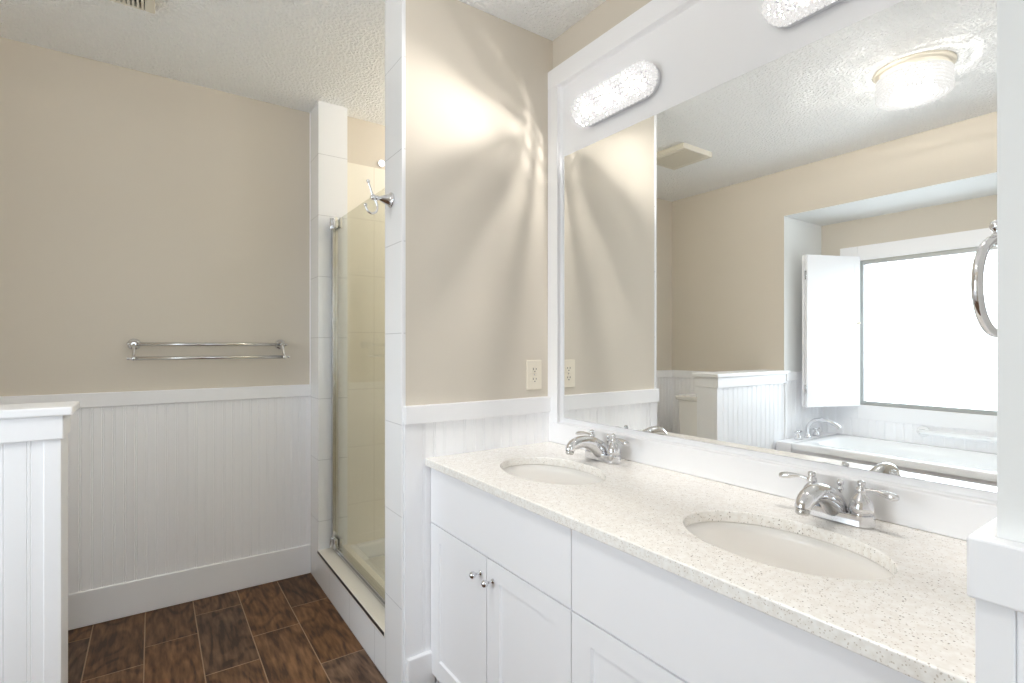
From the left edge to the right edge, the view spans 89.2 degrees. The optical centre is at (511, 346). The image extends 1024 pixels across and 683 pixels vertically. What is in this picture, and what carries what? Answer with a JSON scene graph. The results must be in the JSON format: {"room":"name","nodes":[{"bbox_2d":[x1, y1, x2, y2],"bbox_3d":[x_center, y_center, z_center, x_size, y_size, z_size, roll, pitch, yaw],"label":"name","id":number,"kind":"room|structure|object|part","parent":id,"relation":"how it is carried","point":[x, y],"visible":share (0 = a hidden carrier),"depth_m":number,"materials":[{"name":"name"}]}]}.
{"room":"bathroom","nodes":[
{"label":"bathroom","id":0,"kind":"room"},
{"bbox_2d":[0,401,79,682],"bbox_3d":[-1.638,0.683,1.282,0.864,1.030,0.190,0,0,-35],"label":"wall","id":1,"kind":"structure","parent":0,"point":[33,436],"depth_m":1.42,"materials":[{"name":"white paint"}]},
{"bbox_3d":[-1.611,0.723,1.225,0.763,0.950,0.012,0,0,-35],"label":"panel","id":2,"kind":"part","parent":1,"relation":"part of","materials":[{"name":"white paint"}]},
{"bbox_3d":[-1.309,0.723,1.510,0.012,0.950,0.114,0,0,-35],"label":"panel","id":3,"kind":"part","parent":1,"relation":"part of","materials":[{"name":"white paint"}]},
{"bbox_2d":[0,37,308,395],"bbox_3d":[-1.841,-0.022,2.289,1.797,2.440,0.100,0,0,-35],"label":"wall","id":4,"kind":"structure","parent":0,"point":[144,207],"depth_m":2.34,"materials":[{"name":"beige paint"}]},
{"bbox_2d":[0,384,310,407],"bbox_3d":[-1.765,0.231,2.267,1.697,0.062,0.022,0,0,-35],"label":"trim","id":5,"kind":"structure","parent":4,"relation":"attached to","point":[126,398],"depth_m":2.38,"materials":[{"name":"white paint"}]},
{"bbox_2d":[68,396,309,593],"bbox_3d":[-1.769,0.655,2.272,1.697,0.806,0.010,0,0,-35],"label":"wainscoting","id":6,"kind":"structure","parent":4,"relation":"attached to","point":[154,489],"depth_m":2.42,"materials":[{"name":"white paint"}]},
{"bbox_2d":[68,544,310,629],"bbox_3d":[-1.766,1.122,2.269,1.697,0.152,0.018,0,0,-35],"label":"baseboard","id":7,"kind":"structure","parent":4,"relation":"attached to","point":[116,601],"depth_m":2.42,"materials":[{"name":"white paint"}]},
{"bbox_2d":[126,339,289,360],"bbox_3d":[-1.412,0.013,2.454,0.660,0.098,0.118,0,0,-35],"label":"towel bar","id":8,"kind":"object","parent":4,"relation":"attached to","point":[133,344],"visible":1,"depth_m":2.40,"materials":[{"name":"silver metal"}]},
{"bbox_3d":[-1.662,0.013,2.280,0.052,0.098,0.118,0,0,-35],"label":"post","id":9,"kind":"part","parent":8,"relation":"part of","materials":[{"name":"silver metal"}]},
{"bbox_3d":[-1.162,0.013,2.627,0.052,0.098,0.118,0,0,-35],"label":"post","id":10,"kind":"part","parent":8,"relation":"part of","materials":[{"name":"silver metal"}]},
{"bbox_2d":[309,112,310,543],"bbox_3d":[-1.071,-0.097,2.753,0.003,2.290,0.012,0,0,-35],"label":"trim","id":11,"kind":"structure","parent":4,"relation":"attached to","point":[310,112],"depth_m":2.75,"materials":[{"name":"white paint"}]},
{"bbox_2d":[310,100,346,582],"bbox_3d":[-0.966,-0.022,2.731,0.146,2.440,0.170,0,0,-35],"label":"jamb","id":12,"kind":"object","parent":4,"relation":"attached to","point":[328,121],"visible":0.79,"depth_m":2.65,"materials":[{"name":"white tile"}]},
{"bbox_2d":[68,573,386,682],"bbox_3d":[-0.402,1.238,0.756,3.700,0.080,4.400,0,0,-35],"label":"floor","id":13,"kind":"structure","parent":0,"point":[288,630],"depth_m":2.10,"materials":[{"name":"brown wood"}]},
{"bbox_2d":[317,544,384,677],"bbox_3d":[-0.659,1.113,2.285,0.151,0.170,0.912,0,0,-35],"label":"shower curb","id":14,"kind":"object","parent":13,"relation":"on","point":[358,607],"visible":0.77,"depth_m":2.21,"materials":[{"name":"white tile"}]},
{"bbox_3d":[-0.659,1.039,2.286,0.150,0.022,0.912,0,0,-35],"label":"sill","id":15,"kind":"part","parent":14,"relation":"part of","materials":[{"name":"white stone"}]},
{"bbox_2d":[330,217,384,607],"bbox_3d":[-0.654,0.190,2.290,0.066,1.677,0.910,0,0,-35],"label":"shower door frame","id":16,"kind":"structure","parent":14,"relation":"on","point":[371,584],"depth_m":2.64,"materials":[{"name":"silver metal"}]},
{"bbox_2d":[349,538,384,581],"bbox_3d":[-0.247,1.133,2.626,0.915,0.130,1.002,0,0,-35],"label":"shower tray","id":17,"kind":"object","parent":13,"relation":"on","point":[372,552],"visible":0.12,"depth_m":2.80,"materials":[{"name":"white plastic"}]},
{"bbox_2d":[431,468,572,682],"bbox_3d":[0.138,0.803,1.632,0.586,0.790,0.730,0,0,-35],"label":"vanity cabinet","id":18,"kind":"object","parent":13,"relation":"on","point":[501,570],"visible":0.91,"depth_m":1.45,"materials":[{"name":"white wood"}]},
{"bbox_3d":[-0.169,0.862,1.642,0.018,0.512,0.362,0,0,-35],"label":"door","id":19,"kind":"part","parent":18,"relation":"part of","materials":[{"name":"white wood"}]},
{"bbox_3d":[-0.107,0.660,1.503,0.037,0.021,0.021,0,0,-35],"label":"knob","id":20,"kind":"part","parent":18,"relation":"part of","materials":[{"name":"silver metal"}]},
{"bbox_3d":[-0.069,0.660,1.449,0.037,0.021,0.021,0,0,-35],"label":"knob","id":21,"kind":"part","parent":18,"relation":"part of","materials":[{"name":"silver metal"}]},
{"bbox_3d":[-0.065,0.505,1.492,0.018,0.192,0.728,0,0,-35],"label":"drawer","id":22,"kind":"part","parent":18,"relation":"part of","materials":[{"name":"white wood"}]},
{"bbox_3d":[0.039,0.862,1.342,0.018,0.512,0.362,0,0,-35],"label":"door","id":23,"kind":"part","parent":18,"relation":"part of","materials":[{"name":"white wood"}]},
{"bbox_2d":[425,441,974,682],"bbox_3d":[0.352,0.395,1.338,0.570,0.026,1.459,0,0,-35],"label":"countertop","id":24,"kind":"structure","parent":18,"relation":"on","point":[917,622],"depth_m":0.98,"materials":[{"name":"stone"}]},
{"bbox_2d":[502,464,602,484],"bbox_3d":[0.120,0.487,1.614,0.299,0.155,0.431,0,0,-35],"label":"sink","id":25,"kind":"object","parent":24,"relation":"in","point":[534,472],"visible":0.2,"depth_m":1.77,"materials":[{"name":"white ceramic"}]},
{"bbox_2d":[565,430,628,463],"bbox_3d":[0.292,0.334,1.721,0.198,0.096,0.203,0,0,17],"label":"faucet","id":26,"kind":"object","parent":24,"relation":"on","point":[596,449],"visible":1,"depth_m":1.69,"materials":[{"name":"silver metal"}]},
{"bbox_3d":[0.250,0.305,1.815,0.024,0.016,0.069,0,0,-35],"label":"lever","id":27,"kind":"part","parent":26,"relation":"part of","materials":[{"name":"silver metal"}]},
{"bbox_3d":[0.248,0.334,1.707,0.180,0.086,0.056,0,0,-35],"label":"spout","id":28,"kind":"part","parent":26,"relation":"part of","materials":[{"name":"silver metal"}]},
{"bbox_3d":[0.276,0.330,1.788,0.048,0.088,0.048,0,0,-35],"label":"handle","id":29,"kind":"part","parent":26,"relation":"part of","materials":[{"name":"silver metal"}]},
{"bbox_3d":[0.304,0.369,1.746,0.051,0.025,0.152,0,0,-35],"label":"deck plate","id":30,"kind":"part","parent":26,"relation":"part of","materials":[{"name":"silver metal"}]},
{"bbox_3d":[0.328,0.336,1.767,0.015,0.075,0.015,0,0,-35],"label":"lift rod","id":31,"kind":"part","parent":26,"relation":"part of","materials":[{"name":"silver metal"}]},
{"bbox_3d":[0.334,0.330,1.705,0.048,0.088,0.048,0,0,-35],"label":"handle","id":32,"kind":"part","parent":26,"relation":"part of","materials":[{"name":"silver metal"}]},
{"bbox_3d":[0.350,0.305,1.671,0.024,0.016,0.069,0,0,-35],"label":"lever","id":33,"kind":"part","parent":26,"relation":"part of","materials":[{"name":"silver metal"}]},
{"bbox_2d":[686,521,892,579],"bbox_3d":[0.526,0.487,1.029,0.299,0.155,0.431,0,0,-35],"label":"sink","id":34,"kind":"object","parent":24,"relation":"in","point":[778,548],"visible":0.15,"depth_m":1.14,"materials":[{"name":"white ceramic"}]},
{"bbox_2d":[779,471,899,528],"bbox_3d":[0.705,0.334,1.125,0.198,0.096,0.203,0,0,17],"label":"faucet","id":35,"kind":"object","parent":24,"relation":"on","point":[820,500],"visible":1,"depth_m":1.10,"materials":[{"name":"silver metal"}]},
{"bbox_3d":[0.663,0.305,1.219,0.024,0.016,0.069,0,0,-35],"label":"lever","id":36,"kind":"part","parent":35,"relation":"part of","materials":[{"name":"silver metal"}]},
{"bbox_3d":[0.689,0.330,1.192,0.048,0.088,0.048,0,0,-35],"label":"handle","id":37,"kind":"part","parent":35,"relation":"part of","materials":[{"name":"silver metal"}]},
{"bbox_3d":[0.660,0.334,1.111,0.180,0.086,0.056,0,0,-35],"label":"spout","id":38,"kind":"part","parent":35,"relation":"part of","materials":[{"name":"silver metal"}]},
{"bbox_3d":[0.741,0.336,1.171,0.015,0.075,0.015,0,0,-35],"label":"lift rod","id":39,"kind":"part","parent":35,"relation":"part of","materials":[{"name":"silver metal"}]},
{"bbox_3d":[0.718,0.369,1.151,0.051,0.025,0.152,0,0,-35],"label":"deck plate","id":40,"kind":"part","parent":35,"relation":"part of","materials":[{"name":"silver metal"}]},
{"bbox_3d":[0.746,0.330,1.109,0.048,0.088,0.048,0,0,-35],"label":"handle","id":41,"kind":"part","parent":35,"relation":"part of","materials":[{"name":"silver metal"}]},
{"bbox_3d":[0.763,0.305,1.075,0.024,0.016,0.069,0,0,-35],"label":"lever","id":42,"kind":"part","parent":35,"relation":"part of","materials":[{"name":"silver metal"}]},
{"bbox_2d":[572,530,922,682],"bbox_3d":[0.553,0.803,1.034,0.586,0.790,0.726,0,0,-35],"label":"vanity cabinet","id":43,"kind":"object","parent":13,"relation":"on","point":[635,620],"visible":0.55,"depth_m":0.95,"materials":[{"name":"white wood"}]},
{"bbox_3d":[0.246,0.862,1.042,0.018,0.512,0.360,0,0,-35],"label":"door","id":44,"kind":"part","parent":43,"relation":"part of","materials":[{"name":"white wood"}]},
{"bbox_2d":[0,0,605,125],"bbox_3d":[-0.402,-1.292,0.756,3.700,0.100,4.400,0,0,-35],"label":"ceiling","id":45,"kind":"structure","parent":0,"point":[294,54],"depth_m":2.08,"materials":[{"name":"white paint"}]},
{"bbox_2d":[110,0,154,13],"bbox_3d":[-1.333,-1.225,1.684,0.288,0.034,0.297,0,0,-35],"label":"exhaust fan","id":46,"kind":"object","parent":45,"relation":"attached to","point":[145,5],"visible":1,"depth_m":1.84,"materials":[{"name":"beige plastic"}]},
{"bbox_2d":[347,116,384,544],"bbox_3d":[-0.514,-0.022,3.099,1.015,2.440,0.080,0,0,-35],"label":"wall","id":47,"kind":"structure","parent":0,"point":[365,139],"depth_m":2.85,"materials":[{"name":"tile"}]},
{"bbox_2d":[377,160,384,167],"bbox_3d":[-0.728,-1.022,2.898,0.042,0.042,0.019,0,0,-35],"label":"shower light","id":48,"kind":"object","parent":47,"relation":"attached to","point":[381,163],"visible":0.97,"depth_m":2.89,"materials":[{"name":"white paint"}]},
{"bbox_2d":[406,0,552,405],"bbox_3d":[-0.138,-0.022,1.989,0.637,2.440,0.145,0,0,-35],"label":"wall","id":49,"kind":"structure","parent":0,"point":[477,80],"depth_m":1.90,"materials":[{"name":"beige paint"}]},
{"bbox_2d":[364,179,393,214],"bbox_3d":[-0.463,-0.511,1.790,0.099,0.118,0.053,0,0,-35],"label":"robe hook","id":50,"kind":"object","parent":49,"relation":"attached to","point":[388,199],"visible":1,"depth_m":1.79,"materials":[{"name":"silver metal"}]},
{"bbox_2d":[385,0,405,682],"bbox_3d":[-0.353,-0.022,1.847,0.146,2.440,0.157,0,0,-35],"label":"trim","id":51,"kind":"structure","parent":49,"relation":"attached to","point":[393,8],"depth_m":1.80,"materials":[{"name":"white tile"}]},
{"bbox_2d":[402,0,403,682],"bbox_3d":[-0.367,-0.022,1.741,0.006,2.440,0.003,0,0,-35],"label":"trim","id":52,"kind":"structure","parent":49,"relation":"attached to","point":[402,0],"depth_m":1.74,"materials":[{"name":"white paint"}]},
{"bbox_2d":[407,650,434,682],"bbox_3d":[-0.310,1.122,1.766,0.099,0.152,0.026,0,0,-35],"label":"baseboard","id":53,"kind":"structure","parent":49,"relation":"attached to","point":[419,667],"depth_m":1.75,"materials":[{"name":"white paint"}]},
{"bbox_2d":[404,412,549,682],"bbox_3d":[-0.096,0.725,1.923,0.643,0.946,0.012,0,0,-35],"label":"wainscoting","id":54,"kind":"structure","parent":49,"relation":"attached to","point":[427,440],"depth_m":1.78,"materials":[{"name":"white paint"}]},
{"bbox_2d":[403,396,550,424],"bbox_3d":[-0.105,0.231,1.909,0.619,0.062,0.024,0,0,-35],"label":"trim","id":55,"kind":"structure","parent":49,"relation":"attached to","point":[443,412],"depth_m":1.87,"materials":[{"name":"white paint"}]},
{"bbox_2d":[526,360,541,389],"bbox_3d":[0.088,0.112,2.052,0.074,0.116,0.009,0,0,-35],"label":"wall outlet","id":56,"kind":"object","parent":49,"relation":"attached to","point":[533,367],"visible":1,"depth_m":2.05,"materials":[{"name":"beige plastic"}]},
{"bbox_2d":[531,377,537,382],"bbox_3d":[0.089,0.132,2.050,0.033,0.025,0.003,0,0,-35],"label":"receptacle","id":57,"kind":"object","parent":56,"relation":"attached to","point":[533,379],"depth_m":2.05,"materials":[{"name":"grey plastic"}]},
{"bbox_2d":[531,367,537,372],"bbox_3d":[0.089,0.092,2.050,0.033,0.025,0.003,0,0,-35],"label":"receptacle","id":58,"kind":"object","parent":56,"relation":"attached to","point":[533,369],"depth_m":2.05,"materials":[{"name":"grey plastic"}]},
{"bbox_2d":[553,0,651,68],"bbox_3d":[0.971,-0.022,1.036,0.100,2.440,2.998,0,0,-35],"label":"wall","id":59,"kind":"structure","parent":0,"point":[607,15],"depth_m":1.92,"materials":[{"name":"beige paint"}]},
{"bbox_2d":[571,60,660,126],"bbox_3d":[0.341,-0.860,1.779,0.082,0.112,0.369,0,0,-35],"label":"vanity light","id":60,"kind":"object","parent":59,"relation":"attached to","point":[638,82],"visible":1,"depth_m":1.73,"materials":[{"name":"white glass"}]},
{"bbox_2d":[548,0,996,540],"bbox_3d":[0.573,-0.362,1.498,0.028,1.487,1.471,0,0,-35],"label":"trim","id":61,"kind":"structure","parent":59,"relation":"attached to","point":[697,47],"depth_m":1.55,"materials":[{"name":"white paint"}]},
{"bbox_3d":[0.170,-0.363,2.075,0.024,1.331,0.062,0,0,-35],"label":"rail","id":62,"kind":"part","parent":61,"relation":"part of","materials":[{"name":"white paint"}]},
{"bbox_3d":[0.571,-1.067,1.496,0.024,0.077,1.471,0,0,-35],"label":"rail","id":63,"kind":"part","parent":61,"relation":"part of","materials":[{"name":"white paint"}]},
{"bbox_3d":[0.571,0.342,1.496,0.024,0.079,1.471,0,0,-35],"label":"rail","id":64,"kind":"part","parent":61,"relation":"part of","materials":[{"name":"white paint"}]},
{"bbox_2d":[563,0,996,492],"bbox_3d":[0.583,-0.233,1.497,0.004,1.028,1.334,0,0,-35],"label":"mirror","id":65,"kind":"object","parent":59,"relation":"attached to","point":[777,258],"visible":1,"depth_m":1.28,"materials":[{"name":"silver mirror"}]},
{"bbox_2d":[761,0,845,28],"bbox_3d":[0.753,-0.860,1.184,0.082,0.112,0.369,0,0,-35],"label":"vanity light","id":66,"kind":"object","parent":59,"relation":"attached to","point":[784,14],"visible":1,"depth_m":1.27,"materials":[{"name":"white glass"}]},
{"bbox_2d":[997,0,1023,542],"bbox_3d":[0.805,-0.022,0.653,0.608,2.440,0.160,0,0,-35],"label":"wall","id":67,"kind":"structure","parent":0,"point":[1010,13],"depth_m":0.54,"materials":[{"name":"white paint"}]},
{"bbox_2d":[971,220,996,337],"bbox_3d":[0.706,-0.097,0.723,0.146,0.170,0.070,0,0,-35],"label":"towel ring","id":68,"kind":"object","parent":67,"relation":"attached to","point":[977,274],"visible":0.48,"depth_m":0.71,"materials":[{"name":"silver metal"}]},
{"bbox_2d":[967,517,1023,612],"bbox_3d":[0.779,0.233,0.647,0.602,0.065,0.180,0,0,-35],"label":"trim","id":69,"kind":"structure","parent":67,"relation":"attached to","point":[995,566],"depth_m":0.53,"materials":[{"name":"white paint"}]},
{"bbox_2d":[975,599,1023,682],"bbox_3d":[0.796,0.728,0.656,0.620,0.941,0.175,0,0,-35],"label":"wainscoting","id":70,"kind":"structure","parent":67,"relation":"attached to","point":[999,631],"depth_m":0.54,"materials":[{"name":"white paint"}]}
]}

